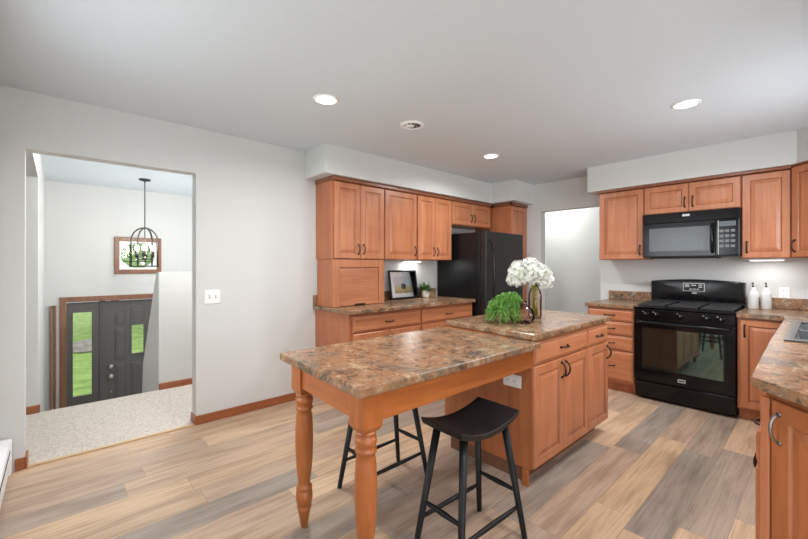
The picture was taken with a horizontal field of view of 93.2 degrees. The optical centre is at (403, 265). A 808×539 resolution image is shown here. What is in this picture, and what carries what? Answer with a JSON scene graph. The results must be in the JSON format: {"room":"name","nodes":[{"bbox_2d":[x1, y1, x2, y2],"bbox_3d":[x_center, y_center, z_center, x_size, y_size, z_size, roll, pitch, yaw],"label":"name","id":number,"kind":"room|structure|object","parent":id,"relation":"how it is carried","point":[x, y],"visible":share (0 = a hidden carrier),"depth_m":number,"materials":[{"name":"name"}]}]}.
{"room":"kitchen","nodes":[
{"label":"kitchen","id":0,"kind":"room"},
{"bbox_2d":[26,152,37,176],"bbox_3d":[-3.664,-0.965,2.307,2.070,0.350,1.100,0,0,-42],"label":"wall","id":1,"kind":"structure","parent":0,"point":[31,158],"depth_m":3.05,"materials":[{"name":"grey paint"}]},
{"bbox_2d":[26,154,43,411],"bbox_3d":[-4.800,0.740,3.559,2.070,3.760,2.279,0,0,-42],"label":"wall","id":2,"kind":"structure","parent":0,"point":[34,186],"depth_m":3.40,"materials":[{"name":"white paint"}]},
{"bbox_2d":[73,312,142,395],"bbox_3d":[-11.736,2.720,14.432,30.000,0.100,22.850,0,0,-42],"label":"lawn","id":3,"kind":"structure","parent":0,"point":[82,322],"depth_m":12.00,"materials":[{"name":"green plant"}]},
{"bbox_2d":[73,338,91,353],"bbox_3d":[-9.935,2.634,12.031,1.009,0.628,0.955,0,0,-6],"label":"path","id":4,"kind":"structure","parent":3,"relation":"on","point":[82,346],"depth_m":11.74,"materials":[{"name":"concrete"}]},
{"bbox_2d":[112,244,150,300],"bbox_3d":[-12.160,-0.426,15.918,5.853,6.200,5.846,0,0,-42],"label":"tree","id":5,"kind":"object","parent":3,"relation":"on","point":[125,253],"visible":0.03,"depth_m":15.58,"materials":[{"name":"green plant"}]},
{"bbox_2d":[44,180,191,410],"bbox_3d":[-3.834,0.750,6.067,2.970,3.780,0.140,0,0,-42],"label":"wall","id":6,"kind":"structure","parent":0,"point":[82,222],"depth_m":5.45,"materials":[{"name":"white paint"}]},
{"bbox_2d":[50,305,55,409],"bbox_3d":[-4.721,1.530,5.138,0.064,1.980,0.044,0,0,-42],"label":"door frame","id":7,"kind":"structure","parent":6,"relation":"in","point":[54,306],"depth_m":5.14,"materials":[{"name":"brown wood"}]},
{"bbox_2d":[60,294,152,407],"bbox_3d":[-4.176,1.478,5.696,1.425,2.085,0.110,0,0,-42],"label":"door","id":8,"kind":"structure","parent":6,"relation":"in","point":[117,371],"depth_m":5.56,"materials":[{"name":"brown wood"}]},
{"bbox_2d":[114,237,160,273],"bbox_3d":[-4.042,-0.150,5.808,0.590,0.544,0.096,0,0,-42],"label":"window","id":9,"kind":"structure","parent":6,"relation":"in","point":[120,243],"depth_m":5.74,"materials":[{"name":"brown wood"}]},
{"bbox_2d":[142,272,191,392],"bbox_3d":[-2.278,1.345,5.036,1.810,2.550,1.079,0,0,-42],"label":"wall","id":10,"kind":"structure","parent":0,"point":[168,348],"depth_m":4.14,"materials":[{"name":"white paint"}]},
{"bbox_2d":[26,378,191,414],"bbox_3d":[-3.028,1.282,3.637,4.800,0.075,0.044,0,0,-42],"label":"baseboard","id":11,"kind":"structure","parent":10,"relation":"attached to","point":[32,409],"depth_m":4.06,"materials":[{"name":"brown wood"}]},
{"bbox_2d":[0,85,474,470],"bbox_3d":[-0.910,0.090,3.981,8.400,2.460,0.120,0,0,-42],"label":"wall","id":12,"kind":"structure","parent":0,"point":[254,204],"depth_m":3.25,"materials":[{"name":"white paint"}]},
{"bbox_2d":[15,392,295,470],"bbox_3d":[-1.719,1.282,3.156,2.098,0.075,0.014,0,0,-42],"label":"baseboard","id":13,"kind":"structure","parent":12,"relation":"attached to","point":[200,419],"depth_m":3.37,"materials":[{"name":"brown wood"}]},
{"bbox_2d":[204,289,220,303],"bbox_3d":[-1.624,0.265,3.242,0.128,0.120,0.014,0,0,-42],"label":"light switch","id":14,"kind":"object","parent":12,"relation":"attached to","point":[210,296],"visible":1,"depth_m":3.24,"materials":[{"name":"white plastic"}]},
{"bbox_2d":[316,180,383,259],"bbox_3d":[-0.541,-0.445,3.985,0.642,0.760,0.366,0,0,-42],"label":"upper cabinet","id":15,"kind":"object","parent":12,"relation":"attached to","point":[349,216],"visible":0.98,"depth_m":3.83,"materials":[{"name":"brown wood"}]},
{"bbox_2d":[315,175,527,207],"bbox_3d":[0.448,-0.846,4.670,3.103,0.039,0.337,0,0,-36],"label":"crown molding","id":16,"kind":"structure","parent":15,"relation":"attached to","point":[333,177],"depth_m":4.31,"materials":[{"name":"brown wood"}]},
{"bbox_2d":[313,288,435,304],"bbox_3d":[-0.249,0.353,4.484,1.815,0.102,0.019,0,0,-42],"label":"backsplash","id":17,"kind":"structure","parent":12,"relation":"attached to","point":[433,292],"depth_m":4.53,"materials":[{"name":"stone"}]},
{"bbox_2d":[381,189,416,259],"bbox_3d":[-0.123,-0.445,4.365,0.484,0.760,0.366,0,0,-42],"label":"upper cabinet","id":18,"kind":"object","parent":12,"relation":"attached to","point":[400,208],"visible":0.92,"depth_m":4.24,"materials":[{"name":"brown wood"}]},
{"bbox_2d":[416,195,450,260],"bbox_3d":[0.283,-0.445,4.733,0.607,0.760,0.366,0,0,-42],"label":"upper cabinet","id":19,"kind":"object","parent":12,"relation":"attached to","point":[433,214],"visible":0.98,"depth_m":4.60,"materials":[{"name":"brown wood"}]},
{"bbox_2d":[403,260,421,261],"bbox_3d":[0.104,-0.054,4.724,0.240,0.021,0.100,0,0,-42],"label":"light","id":20,"kind":"object","parent":19,"relation":"attached to","point":[403,260],"visible":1,"depth_m":4.67,"materials":[{"name":"white plastic"}]},
{"bbox_2d":[451,201,489,229],"bbox_3d":[0.818,-0.672,5.218,0.835,0.305,0.366,0,0,-42],"label":"upper cabinet","id":21,"kind":"object","parent":12,"relation":"attached to","point":[466,216],"visible":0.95,"depth_m":5.09,"materials":[{"name":"brown wood"}]},
{"bbox_2d":[0,384,759,538],"bbox_3d":[1.105,1.391,1.758,8.400,0.158,8.320,0,0,-42],"label":"floor","id":22,"kind":"structure","parent":0,"point":[652,469],"depth_m":2.36,"materials":[{"name":"plastic"}]},
{"bbox_2d":[27,423,194,467],"bbox_3d":[-2.097,1.314,2.827,1.007,0.012,0.030,0,0,-42],"label":"trim","id":23,"kind":"structure","parent":22,"relation":"on","point":[193,424],"depth_m":2.76,"materials":[{"name":"brown wood"}]},
{"bbox_2d":[315,308,420,346],"bbox_3d":[-0.348,0.881,3.955,0.897,0.877,0.671,0,0,-42],"label":"base cabinet","id":24,"kind":"object","parent":22,"relation":"on","point":[331,328],"visible":0.42,"depth_m":3.69,"materials":[{"name":"brown wood"}]},
{"bbox_2d":[313,288,475,314],"bbox_3d":[-0.031,0.372,4.244,1.815,0.140,0.669,0,0,-42],"label":"countertop","id":25,"kind":"structure","parent":24,"relation":"on","point":[432,300],"depth_m":3.97,"materials":[{"name":"stone"}]},
{"bbox_2d":[317,259,383,306],"bbox_3d":[-0.543,0.171,3.988,0.638,0.464,0.302,0,0,-42],"label":"appliance garage","id":26,"kind":"object","parent":25,"relation":"on","point":[366,286],"visible":1,"depth_m":3.84,"materials":[{"name":"brown wood"}]},
{"bbox_2d":[388,270,418,299],"bbox_3d":[-0.005,0.230,4.617,0.445,0.343,0.076,0,0,-42],"label":"framed picture","id":27,"kind":"object","parent":25,"relation":"on","point":[402,283],"visible":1,"depth_m":4.60,"materials":[{"name":"paint"}]},
{"bbox_2d":[394,276,410,293],"bbox_3d":[-0.003,0.232,4.614,0.295,0.198,0.035,0,0,-42],"label":"print","id":28,"kind":"object","parent":27,"relation":"attached to","point":[402,284],"depth_m":4.60,"materials":[{"name":"paper"}]},
{"bbox_2d":[418,282,432,297],"bbox_3d":[0.279,0.304,4.839,0.227,0.198,0.232,0,0,-42],"label":"potted plant","id":29,"kind":"object","parent":25,"relation":"on","point":[425,292],"visible":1,"depth_m":4.80,"materials":[{"name":"green plant"}]},
{"bbox_2d":[337,408,426,488],"bbox_3d":[-0.119,1.010,2.322,0.491,0.625,0.301,0,0,-42],"label":"bar stool","id":30,"kind":"object","parent":22,"relation":"on","point":[419,437],"visible":0.23,"depth_m":2.35,"materials":[{"name":"black paint"}]},
{"bbox_2d":[280,327,540,538],"bbox_3d":[0.065,0.883,2.079,1.277,0.874,0.772,0,0,-42],"label":"dining table","id":31,"kind":"object","parent":22,"relation":"on","point":[371,381],"visible":1,"depth_m":1.79,"materials":[{"name":"stone"}]},
{"bbox_2d":[420,303,471,329],"bbox_3d":[0.311,0.881,4.553,0.880,0.877,0.671,0,0,-42],"label":"base cabinet","id":32,"kind":"object","parent":22,"relation":"on","point":[436,316],"visible":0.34,"depth_m":4.25,"materials":[{"name":"brown wood"}]},
{"bbox_2d":[414,397,526,538],"bbox_3d":[0.317,1.010,1.802,0.491,0.625,0.301,0,0,-40],"label":"bar stool","id":33,"kind":"object","parent":22,"relation":"on","point":[481,419],"visible":1,"depth_m":1.77,"materials":[{"name":"black paint"}]},
{"bbox_2d":[438,230,522,315],"bbox_3d":[1.043,0.448,5.069,0.825,1.745,0.862,0,0,-42],"label":"refrigerator","id":34,"kind":"object","parent":22,"relation":"on","point":[479,264],"visible":0.4,"depth_m":4.73,"materials":[{"name":"black metal"}]},
{"bbox_2d":[475,205,526,308],"bbox_3d":[1.425,0.247,5.573,0.398,2.145,0.656,0,0,-42],"label":"pantry cabinet","id":35,"kind":"object","parent":22,"relation":"on","point":[510,219],"visible":0.12,"depth_m":5.37,"materials":[{"name":"brown wood"}]},
{"bbox_2d":[445,322,611,486],"bbox_3d":[0.966,0.882,2.884,1.164,0.876,0.737,0,0,-42],"label":"kitchen island","id":36,"kind":"object","parent":22,"relation":"on","point":[561,399],"visible":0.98,"depth_m":2.49,"materials":[{"name":"orange wood"}]},
{"bbox_2d":[503,374,520,388],"bbox_3d":[0.667,0.710,2.360,0.009,0.076,0.126,0,0,-42],"label":"wall outlet","id":37,"kind":"object","parent":36,"relation":"attached to","point":[512,380],"visible":0.89,"depth_m":2.35,"materials":[{"name":"white plastic"}]},
{"bbox_2d":[446,308,610,340],"bbox_3d":[0.969,0.423,2.921,1.239,0.038,0.757,0,0,-42],"label":"island countertop","id":38,"kind":"structure","parent":36,"relation":"on","point":[551,323],"depth_m":2.66,"materials":[{"name":"stone"}]},
{"bbox_2d":[510,301,534,322],"bbox_3d":[0.841,0.327,2.720,0.176,0.152,0.176,0,0,-42],"label":"round vase","id":39,"kind":"object","parent":38,"relation":"on","point":[527,306],"visible":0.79,"depth_m":2.69,"materials":[{"name":"clear glass"}]},
{"bbox_2d":[485,291,523,322],"bbox_3d":[0.704,0.291,2.730,0.276,0.220,0.294,0,0,-32],"label":"trailing plant","id":40,"kind":"object","parent":39,"relation":"in","point":[507,302],"visible":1,"depth_m":2.69,"materials":[{"name":"green plant"}]},
{"bbox_2d":[528,285,541,318],"bbox_3d":[1.007,0.278,2.938,0.098,0.250,0.098,0,0,-42],"label":"vase","id":41,"kind":"object","parent":38,"relation":"on","point":[532,285],"visible":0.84,"depth_m":2.93,"materials":[{"name":"clear glass"}]},
{"bbox_2d":[506,257,554,316],"bbox_3d":[0.966,0.161,2.925,0.364,0.460,0.253,0,0,-5],"label":"hydrangea bouquet","id":42,"kind":"object","parent":41,"relation":"in","point":[528,270],"visible":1,"depth_m":2.87,"materials":[{"name":"white plant"}]},
{"bbox_2d":[588,306,636,393],"bbox_3d":[2.407,0.881,4.243,0.731,0.877,0.461,0,0,-42],"label":"base cabinet","id":43,"kind":"object","parent":22,"relation":"on","point":[620,330],"visible":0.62,"depth_m":3.95,"materials":[{"name":"brown wood"}]},
{"bbox_2d":[585,290,650,308],"bbox_3d":[2.408,0.371,4.255,0.714,0.140,0.478,0,0,-42],"label":"countertop","id":44,"kind":"structure","parent":43,"relation":"on","point":[617,299],"depth_m":4.36,"materials":[{"name":"stone"}]},
{"bbox_2d":[634,279,746,416],"bbox_3d":[2.798,0.732,3.752,0.744,1.177,0.780,0,0,-42],"label":"range","id":45,"kind":"object","parent":22,"relation":"on","point":[686,336],"visible":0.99,"depth_m":3.58,"materials":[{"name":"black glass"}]},
{"bbox_2d":[634,305,746,314],"bbox_3d":[2.823,0.413,3.774,0.677,0.022,0.780,0,0,-42],"label":"cooktop","id":46,"kind":"object","parent":45,"relation":"in","point":[675,309],"depth_m":3.56,"materials":[{"name":"black metal"}]},
{"bbox_2d":[684,283,703,290],"bbox_3d":[2.972,0.223,3.921,0.001,0.073,0.168,0,0,-42],"label":"control panel","id":47,"kind":"object","parent":45,"relation":"on","point":[687,286],"depth_m":3.92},
{"bbox_2d":[753,419,759,538],"bbox_3d":[2.390,0.970,2.010,2.380,0.700,0.663,0,0,-42],"label":"base cabinet","id":48,"kind":"object","parent":22,"relation":"on","point":[756,459],"visible":0.16,"depth_m":1.45,"materials":[{"name":"brown wood"}]},
{"bbox_2d":[738,317,797,421],"bbox_3d":[3.208,0.881,3.361,0.731,0.877,0.342,0,0,-42],"label":"base cabinet","id":49,"kind":"object","parent":22,"relation":"on","point":[754,335],"visible":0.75,"depth_m":3.21,"materials":[{"name":"brown wood"}]},
{"bbox_2d":[760,392,807,538],"bbox_3d":[1.360,0.881,1.038,0.446,0.877,0.608,0,0,-42],"label":"base cabinet","id":50,"kind":"object","parent":22,"relation":"on","point":[783,422],"visible":0.98,"depth_m":1.31,"materials":[{"name":"orange wood"}]},
{"bbox_2d":[737,297,807,406],"bbox_3d":[2.343,0.371,2.164,3.619,0.140,0.956,0,0,-42],"label":"countertop","id":51,"kind":"structure","parent":50,"relation":"on","point":[781,371],"depth_m":1.64,"materials":[{"name":"stone"}]},
{"bbox_2d":[747,282,758,308],"bbox_3d":[3.252,0.280,3.559,0.078,0.246,0.078,0,0,-42],"label":"soap dispenser","id":52,"kind":"object","parent":51,"relation":"on","point":[752,296],"visible":1,"depth_m":3.54,"materials":[{"name":"white ceramic"}]},
{"bbox_2d":[760,283,771,309],"bbox_3d":[3.340,0.280,3.522,0.078,0.246,0.078,0,0,-42],"label":"soap dispenser","id":53,"kind":"object","parent":51,"relation":"on","point":[766,295],"visible":1,"depth_m":3.50,"materials":[{"name":"white ceramic"}]},
{"bbox_2d":[784,320,807,342],"bbox_3d":[2.587,0.493,2.194,1.020,0.202,0.525,0,0,-42],"label":"sink","id":54,"kind":"object","parent":51,"relation":"in","point":[802,336],"visible":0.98,"depth_m":2.32,"materials":[{"name":"metal"}]},
{"bbox_2d":[0,0,807,195],"bbox_3d":[0.326,-1.200,2.692,8.500,0.120,10.850,0,0,-42],"label":"ceiling","id":55,"kind":"structure","parent":0,"point":[559,90],"depth_m":2.26,"materials":[{"name":"white paint"}]},
{"bbox_2d":[129,178,159,266],"bbox_3d":[-3.430,-0.561,5.056,0.346,1.157,0.346,0,0,-42],"label":"pendant chandelier","id":56,"kind":"object","parent":55,"relation":"hanging from","point":[144,253],"visible":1,"depth_m":5.04,"materials":[{"name":"black metal"}]},
{"bbox_2d":[313,94,338,104],"bbox_3d":[-0.536,-1.136,2.623,0.176,0.006,0.176,0,0,-42],"label":"recessed light","id":57,"kind":"object","parent":55,"relation":"in","point":[323,99],"visible":1,"depth_m":2.62,"materials":[{"name":"white plastic"}]},
{"bbox_2d":[316,96,335,103],"bbox_3d":[-0.536,-1.138,2.623,0.135,0.002,0.135,0,0,-42],"label":"diffuser","id":58,"kind":"object","parent":57,"relation":"attached to","point":[319,99],"depth_m":2.62,"materials":[{"name":"white plastic"}]},
{"bbox_2d":[400,120,423,129],"bbox_3d":[0.065,-1.133,3.100,0.200,0.012,0.200,0,0,-42],"label":"ceiling vent","id":59,"kind":"object","parent":55,"relation":"in","point":[412,124],"visible":1,"depth_m":3.08,"materials":[{"name":"white plastic"}]},
{"bbox_2d":[482,154,499,158],"bbox_3d":[0.905,-1.136,3.977,0.176,0.006,0.176,0,0,-42],"label":"recessed light","id":60,"kind":"object","parent":55,"relation":"in","point":[487,156],"visible":1,"depth_m":3.98,"materials":[{"name":"white plastic"}]},
{"bbox_2d":[485,155,496,157],"bbox_3d":[0.905,-1.138,3.977,0.135,0.002,0.135,0,0,-42],"label":"diffuser","id":61,"kind":"object","parent":60,"relation":"attached to","point":[486,156],"depth_m":3.98,"materials":[{"name":"white plastic"}]},
{"bbox_2d":[671,99,701,109],"bbox_3d":[1.991,-1.136,2.696,0.176,0.006,0.176,0,0,-42],"label":"recessed light","id":62,"kind":"object","parent":55,"relation":"in","point":[688,103],"visible":1,"depth_m":2.69,"materials":[{"name":"white plastic"}]},
{"bbox_2d":[674,101,697,107],"bbox_3d":[1.991,-1.138,2.696,0.135,0.002,0.135,0,0,-42],"label":"diffuser","id":63,"kind":"object","parent":62,"relation":"attached to","point":[681,104],"depth_m":2.70,"materials":[{"name":"white plastic"}]},
{"bbox_2d":[305,126,807,207],"bbox_3d":[1.365,-0.998,3.296,3.550,0.285,3.950,0,0,-42],"label":"soffit","id":64,"kind":"structure","parent":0,"point":[788,147],"depth_m":3.87,"materials":[{"name":"white paint"}]},
{"bbox_2d":[545,207,599,313],"bbox_3d":[2.948,0.090,5.845,0.120,2.460,2.300,0,0,-42],"label":"wall","id":65,"kind":"structure","parent":0,"point":[571,236],"depth_m":6.05,"materials":[{"name":"white paint"}]},
{"bbox_2d":[517,176,807,331],"bbox_3d":[3.748,0.090,3.399,0.120,2.460,7.000,0,0,-42],"label":"wall","id":66,"kind":"structure","parent":0,"point":[569,194],"depth_m":4.40,"materials":[{"name":"white paint"}]},
{"bbox_2d":[599,188,653,259],"bbox_3d":[2.525,-0.445,4.351,0.411,0.760,0.455,0,0,-42],"label":"upper cabinet","id":67,"kind":"object","parent":66,"relation":"attached to","point":[621,213],"visible":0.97,"depth_m":4.23,"materials":[{"name":"brown wood"}]},
{"bbox_2d":[609,290,650,300],"bbox_3d":[2.665,0.353,4.488,0.020,0.102,0.478,0,0,-42],"label":"backsplash","id":68,"kind":"structure","parent":66,"relation":"attached to","point":[613,294],"depth_m":4.48,"materials":[{"name":"stone"}]},
{"bbox_2d":[644,176,741,214],"bbox_3d":[2.942,-0.678,3.892,0.411,0.293,0.782,0,0,-42],"label":"upper cabinet","id":69,"kind":"object","parent":66,"relation":"attached to","point":[721,193],"visible":0.96,"depth_m":3.74,"materials":[{"name":"brown wood"}]},
{"bbox_2d":[643,207,741,258],"bbox_3d":[2.914,-0.300,3.868,0.475,0.455,0.776,0,0,-42],"label":"microwave","id":70,"kind":"object","parent":69,"relation":"attached to","point":[716,233],"visible":0.98,"depth_m":3.71,"materials":[{"name":"black metal"}]},
{"bbox_2d":[598,165,791,193],"bbox_3d":[2.776,-0.841,3.836,0.055,0.027,1.570,0,0,-42],"label":"crown molding","id":71,"kind":"structure","parent":69,"relation":"attached to","point":[786,167],"depth_m":3.69,"materials":[{"name":"brown wood"}]},
{"bbox_2d":[742,169,792,258],"bbox_3d":[3.315,-0.445,3.480,0.411,0.760,0.325,0,0,-42],"label":"upper cabinet","id":72,"kind":"object","parent":66,"relation":"attached to","point":[767,196],"visible":0.93,"depth_m":3.37,"materials":[{"name":"brown wood"}]},
{"bbox_2d":[748,258,785,260],"bbox_3d":[3.314,-0.054,3.491,0.100,0.021,0.240,0,0,-42],"label":"light","id":73,"kind":"object","parent":72,"relation":"attached to","point":[757,259],"visible":0.94,"depth_m":3.45,"materials":[{"name":"white plastic"}]},
{"bbox_2d":[759,297,807,310],"bbox_3d":[2.350,0.353,2.171,3.599,0.102,0.956,0,0,-42],"label":"backsplash","id":74,"kind":"structure","parent":66,"relation":"attached to","point":[777,303],"depth_m":3.51,"materials":[{"name":"stone"}]},
{"bbox_2d":[779,287,789,297],"bbox_3d":[3.529,0.260,3.544,0.009,0.116,0.074,0,0,-42],"label":"wall outlet","id":75,"kind":"object","parent":66,"relation":"attached to","point":[784,292],"visible":1,"depth_m":3.54,"materials":[{"name":"white plastic"}]},
{"bbox_3d":[-0.258,0.090,-0.234,0.120,2.460,7.000,0,0,-42],"label":"wall","id":76,"kind":"structure","parent":0,"visible":0},
{"bbox_2d":[0,439,11,508],"bbox_3d":[-1.659,1.209,1.456,0.072,0.222,2.585,0,0,-42],"label":"baseboard heater","id":77,"kind":"object","parent":76,"relation":"attached to","point":[5,445],"visible":1,"depth_m":2.27,"materials":[{"name":"white metal"}]},
{"bbox_3d":[2.676,0.090,1.738,3.700,2.460,0.120,0,0,-42],"label":"wall","id":78,"kind":"structure","parent":0,"visible":0},
{"bbox_2d":[790,160,807,257],"bbox_3d":[3.526,-0.460,3.028,0.704,0.789,0.646,0,0,-42],"label":"upper cabinet","id":79,"kind":"object","parent":78,"relation":"attached to","point":[799,244],"visible":1,"depth_m":3.17,"materials":[{"name":"brown wood"}]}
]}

